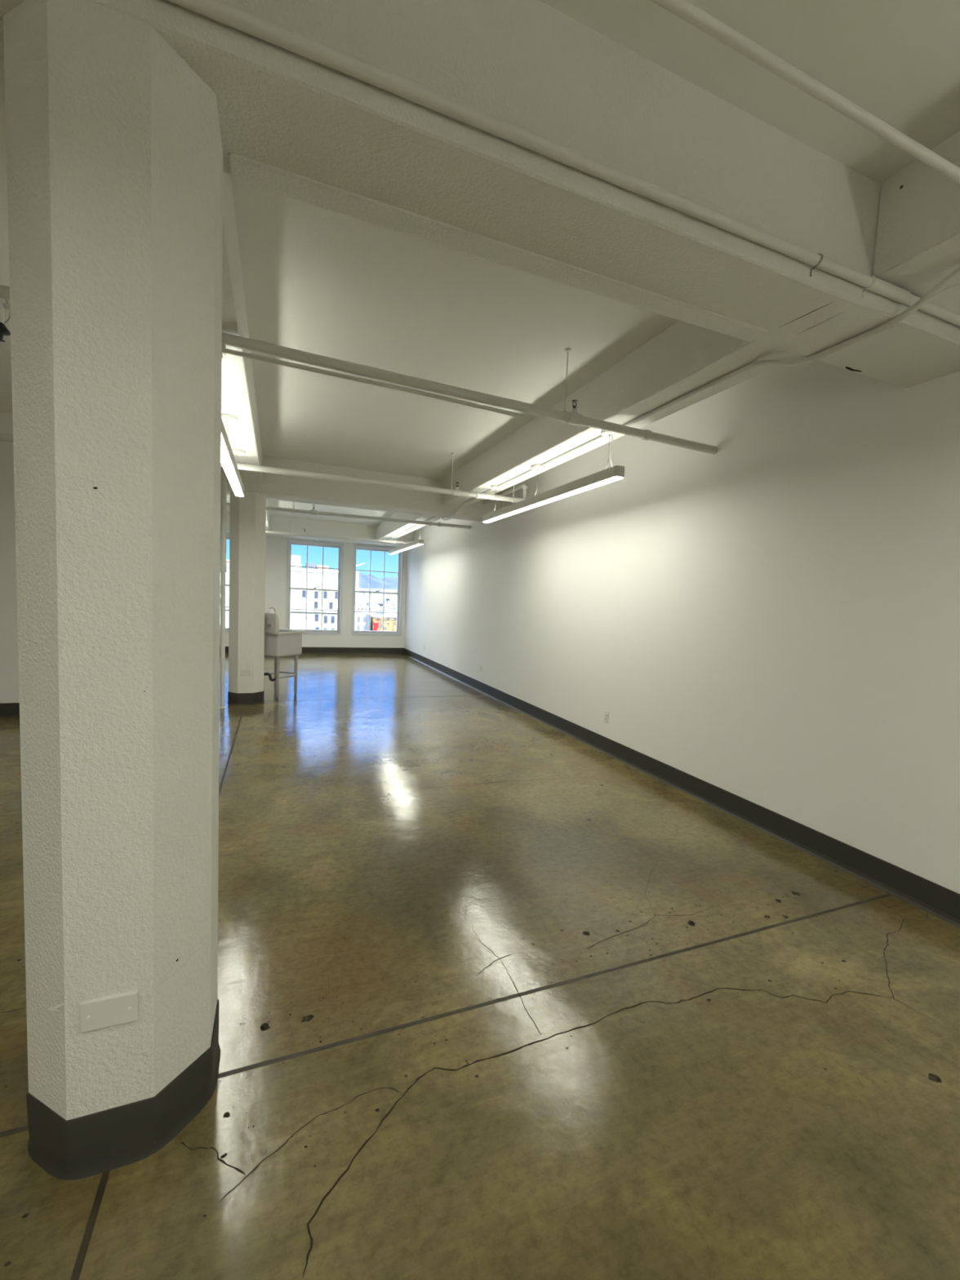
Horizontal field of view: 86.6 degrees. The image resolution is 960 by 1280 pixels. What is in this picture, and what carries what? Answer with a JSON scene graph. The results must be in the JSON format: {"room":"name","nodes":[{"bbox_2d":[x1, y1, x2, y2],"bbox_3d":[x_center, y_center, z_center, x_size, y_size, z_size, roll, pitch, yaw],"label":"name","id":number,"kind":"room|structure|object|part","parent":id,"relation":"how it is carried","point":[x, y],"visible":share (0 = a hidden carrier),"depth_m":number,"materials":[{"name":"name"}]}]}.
{"room":"empty office space","nodes":[
{"label":"empty office space","id":0,"kind":"room"},
{"bbox_2d":[0,440,19,702],"bbox_3d":[-7.362,-1.028,7.660,3.150,3.125,6.230,1,5,-22],"label":"wall partition","id":1,"kind":"structure","parent":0,"point":[9,663],"depth_m":5.31,"materials":[{"name":"white paint"}]},
{"bbox_2d":[0,412,13,435],"bbox_3d":[-6.117,-2.198,4.642,3.200,0.225,0.070,1,5,-22],"label":"trim","id":2,"kind":"structure","parent":1,"relation":"attached to","point":[6,419],"depth_m":5.14,"materials":[{"name":"white paint"}]},
{"bbox_2d":[0,702,19,717],"bbox_3d":[-6.282,0.725,4.877,3.150,0.152,0.022,1,5,-22],"label":"baseboard","id":3,"kind":"structure","parent":1,"relation":"attached to","point":[6,709],"depth_m":5.40,"materials":[{"name":"grey rubber"}]},
{"bbox_2d":[219,533,407,648],"bbox_3d":[-5.971,-1.367,11.639,8.667,3.325,0.420,1,5,-22],"label":"wall","id":4,"kind":"structure","parent":0,"point":[276,547],"depth_m":12.53,"materials":[{"name":"white paint"}]},
{"bbox_2d":[219,533,229,632],"bbox_3d":[-6.263,-1.301,11.550,1.290,2.250,0.262,1,5,-22],"label":"window","id":5,"kind":"structure","parent":4,"relation":"in","point":[227,537],"depth_m":11.72,"materials":[{"name":"white paint"}]},
{"bbox_2d":[219,646,404,653],"bbox_3d":[-4.542,0.244,12.248,5.517,0.152,0.022,1,5,-22],"label":"baseboard","id":6,"kind":"structure","parent":4,"relation":"attached to","point":[304,650],"depth_m":12.77,"materials":[{"name":"grey rubber"}]},
{"bbox_2d":[285,538,343,635],"bbox_3d":[-4.034,-1.267,12.437,1.296,2.250,0.262,1,5,-22],"label":"window","id":7,"kind":"structure","parent":4,"relation":"in","point":[290,541],"depth_m":12.45,"materials":[{"name":"white paint"}]},
{"bbox_3d":[-4.072,-0.736,12.513,1.162,1.043,0.035,1,5,-22],"label":"sash","id":8,"kind":"part","parent":7,"relation":"part of","materials":[{"name":"glass"}]},
{"bbox_3d":[-4.042,-1.774,12.476,1.162,1.113,0.035,1,5,-22],"label":"sash","id":9,"kind":"part","parent":7,"relation":"part of","materials":[{"name":"glass"}]},
{"bbox_2d":[351,544,404,635],"bbox_3d":[-2.624,-1.246,12.997,1.267,2.250,0.262,1,5,-22],"label":"window","id":10,"kind":"structure","parent":4,"relation":"in","point":[362,547],"depth_m":13.02,"materials":[{"name":"white paint"}]},
{"bbox_3d":[-2.662,-0.715,13.074,1.133,1.043,0.035,1,5,-22],"label":"sash","id":11,"kind":"part","parent":10,"relation":"part of","materials":[{"name":"glass"}]},
{"bbox_3d":[-2.632,-1.753,13.037,1.133,1.113,0.035,1,5,-22],"label":"sash","id":12,"kind":"part","parent":10,"relation":"part of","materials":[{"name":"glass"}]},
{"bbox_2d":[0,653,959,1279],"bbox_3d":[-2.789,1.185,3.541,9.267,0.251,18.200,1,5,-22],"label":"floor","id":13,"kind":"structure","parent":0,"point":[500,997],"depth_m":1.71,"materials":[{"name":"concrete"}]},
{"bbox_2d":[3,0,222,1180],"bbox_3d":[-0.939,-0.031,1.369,0.440,2.670,0.440,1,5,-22],"label":"concrete column","id":14,"kind":"structure","parent":13,"relation":"on","point":[114,150],"depth_m":1.20,"materials":[{"name":"white paint"}]},
{"bbox_2d":[80,989,138,1032],"bbox_3d":[-0.902,0.905,1.242,0.118,0.076,0.012,1,5,-22],"label":"cover plate","id":15,"kind":"object","parent":14,"relation":"attached to","point":[105,1011],"visible":1,"depth_m":1.24,"materials":[{"name":"white plastic"}]},
{"bbox_2d":[219,466,226,708],"bbox_3d":[-3.123,-0.723,6.167,0.127,3.125,0.104,1,5,-22],"label":"riser pipe","id":16,"kind":"object","parent":13,"relation":"on","point":[224,477],"visible":0.78,"depth_m":6.15,"materials":[{"name":"white metal"}]},
{"bbox_2d":[227,491,266,705],"bbox_3d":[-3.005,-0.520,6.584,0.440,2.670,0.440,1,5,-22],"label":"concrete column","id":17,"kind":"structure","parent":13,"relation":"on","point":[247,517],"depth_m":6.42,"materials":[{"name":"white paint"}]},
{"bbox_2d":[240,669,250,675],"bbox_3d":[-2.970,0.411,6.457,0.118,0.076,0.012,1,5,-22],"label":"cover plate","id":18,"kind":"object","parent":17,"relation":"attached to","point":[243,672],"visible":1,"depth_m":6.45,"materials":[{"name":"white plastic"}]},
{"bbox_2d":[263,607,305,699],"bbox_3d":[-2.835,0.163,7.104,0.510,1.246,0.581,4,5,23],"label":"utility sink","id":19,"kind":"object","parent":13,"relation":"on","point":[278,642],"visible":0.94,"depth_m":6.91,"materials":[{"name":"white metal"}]},
{"bbox_3d":[-2.807,-0.206,6.792,0.125,0.200,0.005,4,5,23],"label":"panel","id":20,"kind":"part","parent":19,"relation":"part of","materials":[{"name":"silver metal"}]},
{"bbox_2d":[267,607,275,613],"bbox_3d":[-2.862,-0.344,6.924,0.226,0.212,0.226,1,5,-22],"label":"faucet","id":21,"kind":"object","parent":19,"relation":"on","point":[269,607],"depth_m":6.94,"materials":[{"name":"silver metal"}]},
{"bbox_2d":[264,613,279,634],"bbox_3d":[-2.905,-0.231,6.870,0.456,0.270,0.063,4,5,23],"label":"backsplash","id":22,"kind":"structure","parent":19,"relation":"on","point":[276,619],"depth_m":6.78,"materials":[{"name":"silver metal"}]},
{"bbox_3d":[-2.949,0.457,7.362,0.058,0.540,0.056,4,5,23],"label":"leg","id":23,"kind":"part","parent":19,"relation":"part of","materials":[{"name":"silver metal"}]},
{"bbox_3d":[-2.745,0.501,6.905,0.058,0.540,0.056,4,5,23],"label":"leg","id":24,"kind":"part","parent":19,"relation":"part of","materials":[{"name":"silver metal"}]},
{"bbox_2d":[264,631,302,657],"bbox_3d":[-2.818,0.047,7.122,0.450,0.339,0.465,4,5,23],"label":"basin","id":25,"kind":"object","parent":19,"relation":"in","point":[284,643],"depth_m":6.92,"materials":[{"name":"silver metal"}]},
{"bbox_3d":[-2.610,0.483,7.217,0.058,0.540,0.057,4,5,23],"label":"leg","id":26,"kind":"part","parent":19,"relation":"part of","materials":[{"name":"silver metal"}]},
{"bbox_2d":[0,0,959,546],"bbox_3d":[-2.646,-1.968,3.302,9.267,0.767,18.200,1,5,-22],"label":"ceiling","id":27,"kind":"structure","parent":0,"point":[365,224],"depth_m":1.80,"materials":[{"name":"white paint"}]},
{"bbox_2d":[4,300,10,323],"bbox_3d":[-2.617,-1.863,2.783,0.084,0.298,0.006,1,5,-22],"label":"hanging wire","id":28,"kind":"object","parent":27,"relation":"hanging from","point":[9,317],"visible":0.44,"depth_m":2.80,"materials":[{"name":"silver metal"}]},
{"bbox_2d":[221,358,245,496],"bbox_3d":[-1.943,-1.528,3.929,0.136,0.379,2.630,1,5,-22],"label":"linear light","id":29,"kind":"object","parent":27,"relation":"hanging from","point":[228,464],"visible":0.58,"depth_m":3.94,"materials":[{"name":"white plastic"}]},
{"bbox_2d":[0,433,546,506],"bbox_3d":[-1.671,-1.915,5.312,5.366,0.489,0.075,1,5,-22],"label":"pipe","id":30,"kind":"object","parent":27,"relation":"hanging from","point":[6,437],"visible":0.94,"depth_m":5.51,"materials":[{"name":"white metal"}]},
{"bbox_3d":[-0.322,-1.901,5.848,0.068,0.475,0.040,6,6,39],"label":"hanger rod","id":31,"kind":"part","parent":30,"relation":"part of","materials":[{"name":"white metal"}]},
{"bbox_2d":[226,512,424,545],"bbox_3d":[-3.792,-2.396,10.528,5.466,0.511,0.075,1,5,-22],"label":"pipe","id":32,"kind":"object","parent":27,"relation":"hanging from","point":[304,534],"visible":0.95,"depth_m":10.79,"materials":[{"name":"white metal"}]},
{"bbox_2d":[226,502,471,528],"bbox_3d":[-2.690,-2.149,7.748,5.466,0.483,0.075,1,5,-22],"label":"pipe","id":33,"kind":"object","parent":27,"relation":"hanging from","point":[313,512],"visible":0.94,"depth_m":8.06,"materials":[{"name":"white metal"}]},
{"bbox_2d":[0,284,717,454],"bbox_3d":[-0.703,-1.632,2.866,5.367,0.596,0.075,1,5,-22],"label":"pipe","id":34,"kind":"object","parent":27,"relation":"hanging from","point":[573,417],"visible":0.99,"depth_m":3.04,"materials":[{"name":"white metal"}]},
{"bbox_2d":[2,302,524,418],"bbox_3d":[-1.462,-1.491,2.584,3.750,0.076,0.040,1,5,-22],"label":"conduit","id":35,"kind":"object","parent":34,"relation":"attached to","point":[6,306],"visible":0.57,"depth_m":2.88,"materials":[{"name":"white metal"}]},
{"bbox_3d":[0.569,-1.677,3.365,0.068,0.466,0.040,6,6,39],"label":"hanger rod","id":36,"kind":"part","parent":34,"relation":"part of","materials":[{"name":"white metal"}]},
{"bbox_2d":[388,524,423,554],"bbox_3d":[-1.496,-1.976,10.089,0.136,0.379,2.630,1,5,-22],"label":"linear light","id":37,"kind":"object","parent":27,"relation":"hanging from","point":[419,542],"visible":0.94,"depth_m":9.83,"materials":[{"name":"white plastic"}]},
{"bbox_2d":[482,484,527,504],"bbox_3d":[0.305,-1.874,6.801,0.062,0.182,1.360,1,5,-22],"label":"drain pipe","id":38,"kind":"object","parent":27,"relation":"attached to","point":[523,486],"visible":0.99,"depth_m":6.40,"materials":[{"name":"white metal"}]},
{"bbox_2d":[482,430,624,523],"bbox_3d":[0.552,-1.490,4.921,0.136,0.379,2.630,1,5,-22],"label":"linear light","id":39,"kind":"object","parent":27,"relation":"hanging from","point":[615,473],"visible":0.96,"depth_m":4.42,"materials":[{"name":"white metal"}]},
{"bbox_3d":[0.998,-1.413,3.829,0.013,0.270,0.051,0,5,-29],"label":"power cord","id":40,"kind":"part","parent":39,"relation":"part of","materials":[{"name":"white plastic"}]},
{"bbox_2d":[166,0,959,326],"bbox_3d":[-0.607,-1.401,1.127,6.466,0.072,0.046,1,5,-22],"label":"pipe","id":41,"kind":"object","parent":27,"relation":"attached to","point":[224,12],"visible":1,"depth_m":1.40,"materials":[{"name":"white metal"}]},
{"bbox_2d":[387,266,959,539],"bbox_3d":[0.774,-1.554,4.426,0.075,0.154,16.700,1,5,-22],"label":"conduit","id":42,"kind":"object","parent":27,"relation":"attached to","point":[894,322],"visible":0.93,"depth_m":2.50,"materials":[{"name":"white metal"}]},
{"bbox_2d":[650,0,959,183],"bbox_3d":[0.826,-1.344,1.249,3.700,0.032,0.039,1,5,-22],"label":"conduit","id":43,"kind":"object","parent":27,"relation":"attached to","point":[684,10],"visible":1,"depth_m":1.22,"materials":[{"name":"white metal"}]},
{"bbox_2d":[404,355,959,893],"bbox_3d":[1.457,-0.531,5.062,0.300,3.325,18.200,1,5,-22],"label":"wall","id":44,"kind":"structure","parent":0,"point":[771,619],"depth_m":3.47,"materials":[{"name":"white paint"}]},
{"bbox_2d":[604,710,608,724],"bbox_3d":[1.260,0.770,5.090,0.010,0.120,0.072,1,5,-22],"label":"wall outlet","id":45,"kind":"object","parent":44,"relation":"attached to","point":[606,713],"visible":1,"depth_m":5.08,"materials":[{"name":"white plastic"}]},
{"bbox_2d":[403,648,959,928],"bbox_3d":[1.236,1.046,5.123,0.022,0.152,17.600,1,5,-22],"label":"baseboard","id":46,"kind":"structure","parent":44,"relation":"attached to","point":[940,901],"depth_m":3.40,"materials":[{"name":"grey rubber"}]},
{"label":"outside","id":47,"kind":"structure","parent":0,"visible":0},
{"bbox_2d":[360,587,397,613],"bbox_3d":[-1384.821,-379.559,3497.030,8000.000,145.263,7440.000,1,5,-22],"label":"ground","id":48,"kind":"structure","parent":47,"point":[373,607],"depth_m":1079.06,"materials":[{"name":"white"}]},
{"bbox_2d":[219,555,337,630],"bbox_3d":[-64.671,-6.039,123.621,61.000,30.400,18.500,1,5,-22],"label":"building","id":49,"kind":"structure","parent":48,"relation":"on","point":[298,575],"depth_m":123.30,"materials":[{"name":"white concrete"}]},
{"bbox_3d":[-61.276,-7.299,115.130,61.000,0.500,0.500,1,5,-22],"label":"cornice","id":50,"kind":"part","parent":49,"relation":"part of","materials":[{"name":"white"}]},
{"bbox_2d":[333,569,359,613],"bbox_3d":[-79.970,-22.532,298.052,15.000,35.500,15.300,1,5,-22],"label":"office tower","id":51,"kind":"structure","parent":48,"relation":"on","point":[357,572],"depth_m":293.13,"materials":[{"name":"white concrete"}]},
{"bbox_2d":[354,613,370,631],"bbox_3d":[-39.143,-0.481,161.520,6.600,15.900,12.000,1,5,-22],"label":"annex","id":52,"kind":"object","parent":48,"relation":"on","point":[362,619],"visible":0.25,"depth_m":155.91,"materials":[{"name":"grey"}]},
{"bbox_2d":[358,595,366,600],"bbox_3d":[-228.580,-79.261,956.069,27.923,9.303,19.332,1,5,-22],"label":"building","id":53,"kind":"structure","parent":48,"relation":"on","point":[359,596],"depth_m":950.18,"materials":[{"name":"white"}]},
{"bbox_2d":[358,600,366,606],"bbox_3d":[-142.938,-42.336,605.274,14.000,10.876,12.000,1,5,-22],"label":"building","id":54,"kind":"structure","parent":48,"relation":"on","point":[360,601],"depth_m":601.76,"materials":[{"name":"white"}]},
{"bbox_2d":[358,604,371,613],"bbox_3d":[-90.956,-20.874,395.629,11.000,13.193,12.000,1,5,-22],"label":"building","id":55,"kind":"structure","parent":48,"relation":"on","point":[362,607],"depth_m":390.67,"materials":[{"name":"white"}]},
{"bbox_2d":[357,610,376,613],"bbox_3d":[-80.382,-14.476,346.251,26.000,11.014,18.000,1,5,-22],"label":"building","id":56,"kind":"structure","parent":48,"relation":"on","point":[357,611],"depth_m":342.75,"materials":[{"name":"white"}]},
{"bbox_2d":[369,601,378,605],"bbox_3d":[-147.531,-50.250,713.680,17.452,5.671,11.106,1,5,-22],"label":"building","id":57,"kind":"structure","parent":48,"relation":"on","point":[372,603],"depth_m":708.27,"materials":[{"name":"white"}]},
{"bbox_2d":[370,593,379,599],"bbox_3d":[-220.676,-90.920,1069.710,16.683,11.789,14.300,1,5,-22],"label":"building","id":58,"kind":"structure","parent":48,"relation":"on","point":[374,594],"depth_m":1064.41,"materials":[{"name":"white"}]},
{"bbox_2d":[372,596,379,602],"bbox_3d":[-173.782,-66.780,848.063,10.381,10.448,11.325,1,5,-22],"label":"building","id":59,"kind":"structure","parent":48,"relation":"on","point":[375,598],"depth_m":843.46,"materials":[{"name":"white"}]},
{"bbox_2d":[358,572,397,590],"bbox_3d":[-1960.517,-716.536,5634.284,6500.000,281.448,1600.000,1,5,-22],"label":"hills","id":60,"kind":"structure","parent":48,"relation":"on","point":[391,583],"depth_m":5425.34,"materials":[{"name":"blue"}]},
{"bbox_2d":[369,593,386,599],"bbox_3d":[-229.228,-98.847,1141.941,32.903,13.204,22.779,1,5,-22],"label":"building","id":61,"kind":"structure","parent":48,"relation":"on","point":[380,595],"depth_m":1134.03,"materials":[{"name":"white"}]},
{"bbox_2d":[376,604,386,612],"bbox_3d":[-101.376,-34.218,559.426,22.000,7.787,14.000,1,5,-22],"label":"building","id":62,"kind":"structure","parent":48,"relation":"on","point":[378,608],"depth_m":551.20,"materials":[{"name":"white"}]},
{"bbox_2d":[369,610,396,631],"bbox_3d":[-30.408,-1.129,167.997,12.800,17.000,14.300,1,5,-22],"label":"building","id":63,"kind":"structure","parent":48,"relation":"on","point":[390,620],"depth_m":160.58,"materials":[{"name":"brown"}]},
{"bbox_2d":[378,600,391,604],"bbox_3d":[-119.616,-43.988,641.988,14.000,9.689,12.000,1,5,-22],"label":"building","id":64,"kind":"structure","parent":48,"relation":"on","point":[384,602],"depth_m":637.45,"materials":[{"name":"white"}]},
{"bbox_2d":[387,595,395,599],"bbox_3d":[-169.729,-79.228,978.522,11.843,11.059,12.920,1,5,-22],"label":"building","id":65,"kind":"structure","parent":48,"relation":"on","point":[390,597],"depth_m":972.95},
{"bbox_2d":[386,603,396,608],"bbox_3d":[-88.628,-32.267,528.647,14.000,11.009,12.000,1,5,-22],"label":"building","id":66,"kind":"structure","parent":48,"relation":"on","point":[393,605],"depth_m":522.95,"materials":[{"name":"white"}]},
{"bbox_2d":[386,607,396,611],"bbox_3d":[-77.463,-25.108,467.726,14.000,9.435,12.000,1,5,-22],"label":"building","id":67,"kind":"structure","parent":48,"relation":"on","point":[393,608],"depth_m":464.44,"materials":[{"name":"white"}]},
{"bbox_2d":[387,600,397,603],"bbox_3d":[-129.619,-55.405,760.748,21.651,9.006,14.989,1,5,-22],"label":"building","id":68,"kind":"structure","parent":48,"relation":"on","point":[390,601],"depth_m":753.67,"materials":[{"name":"white"}]}
]}

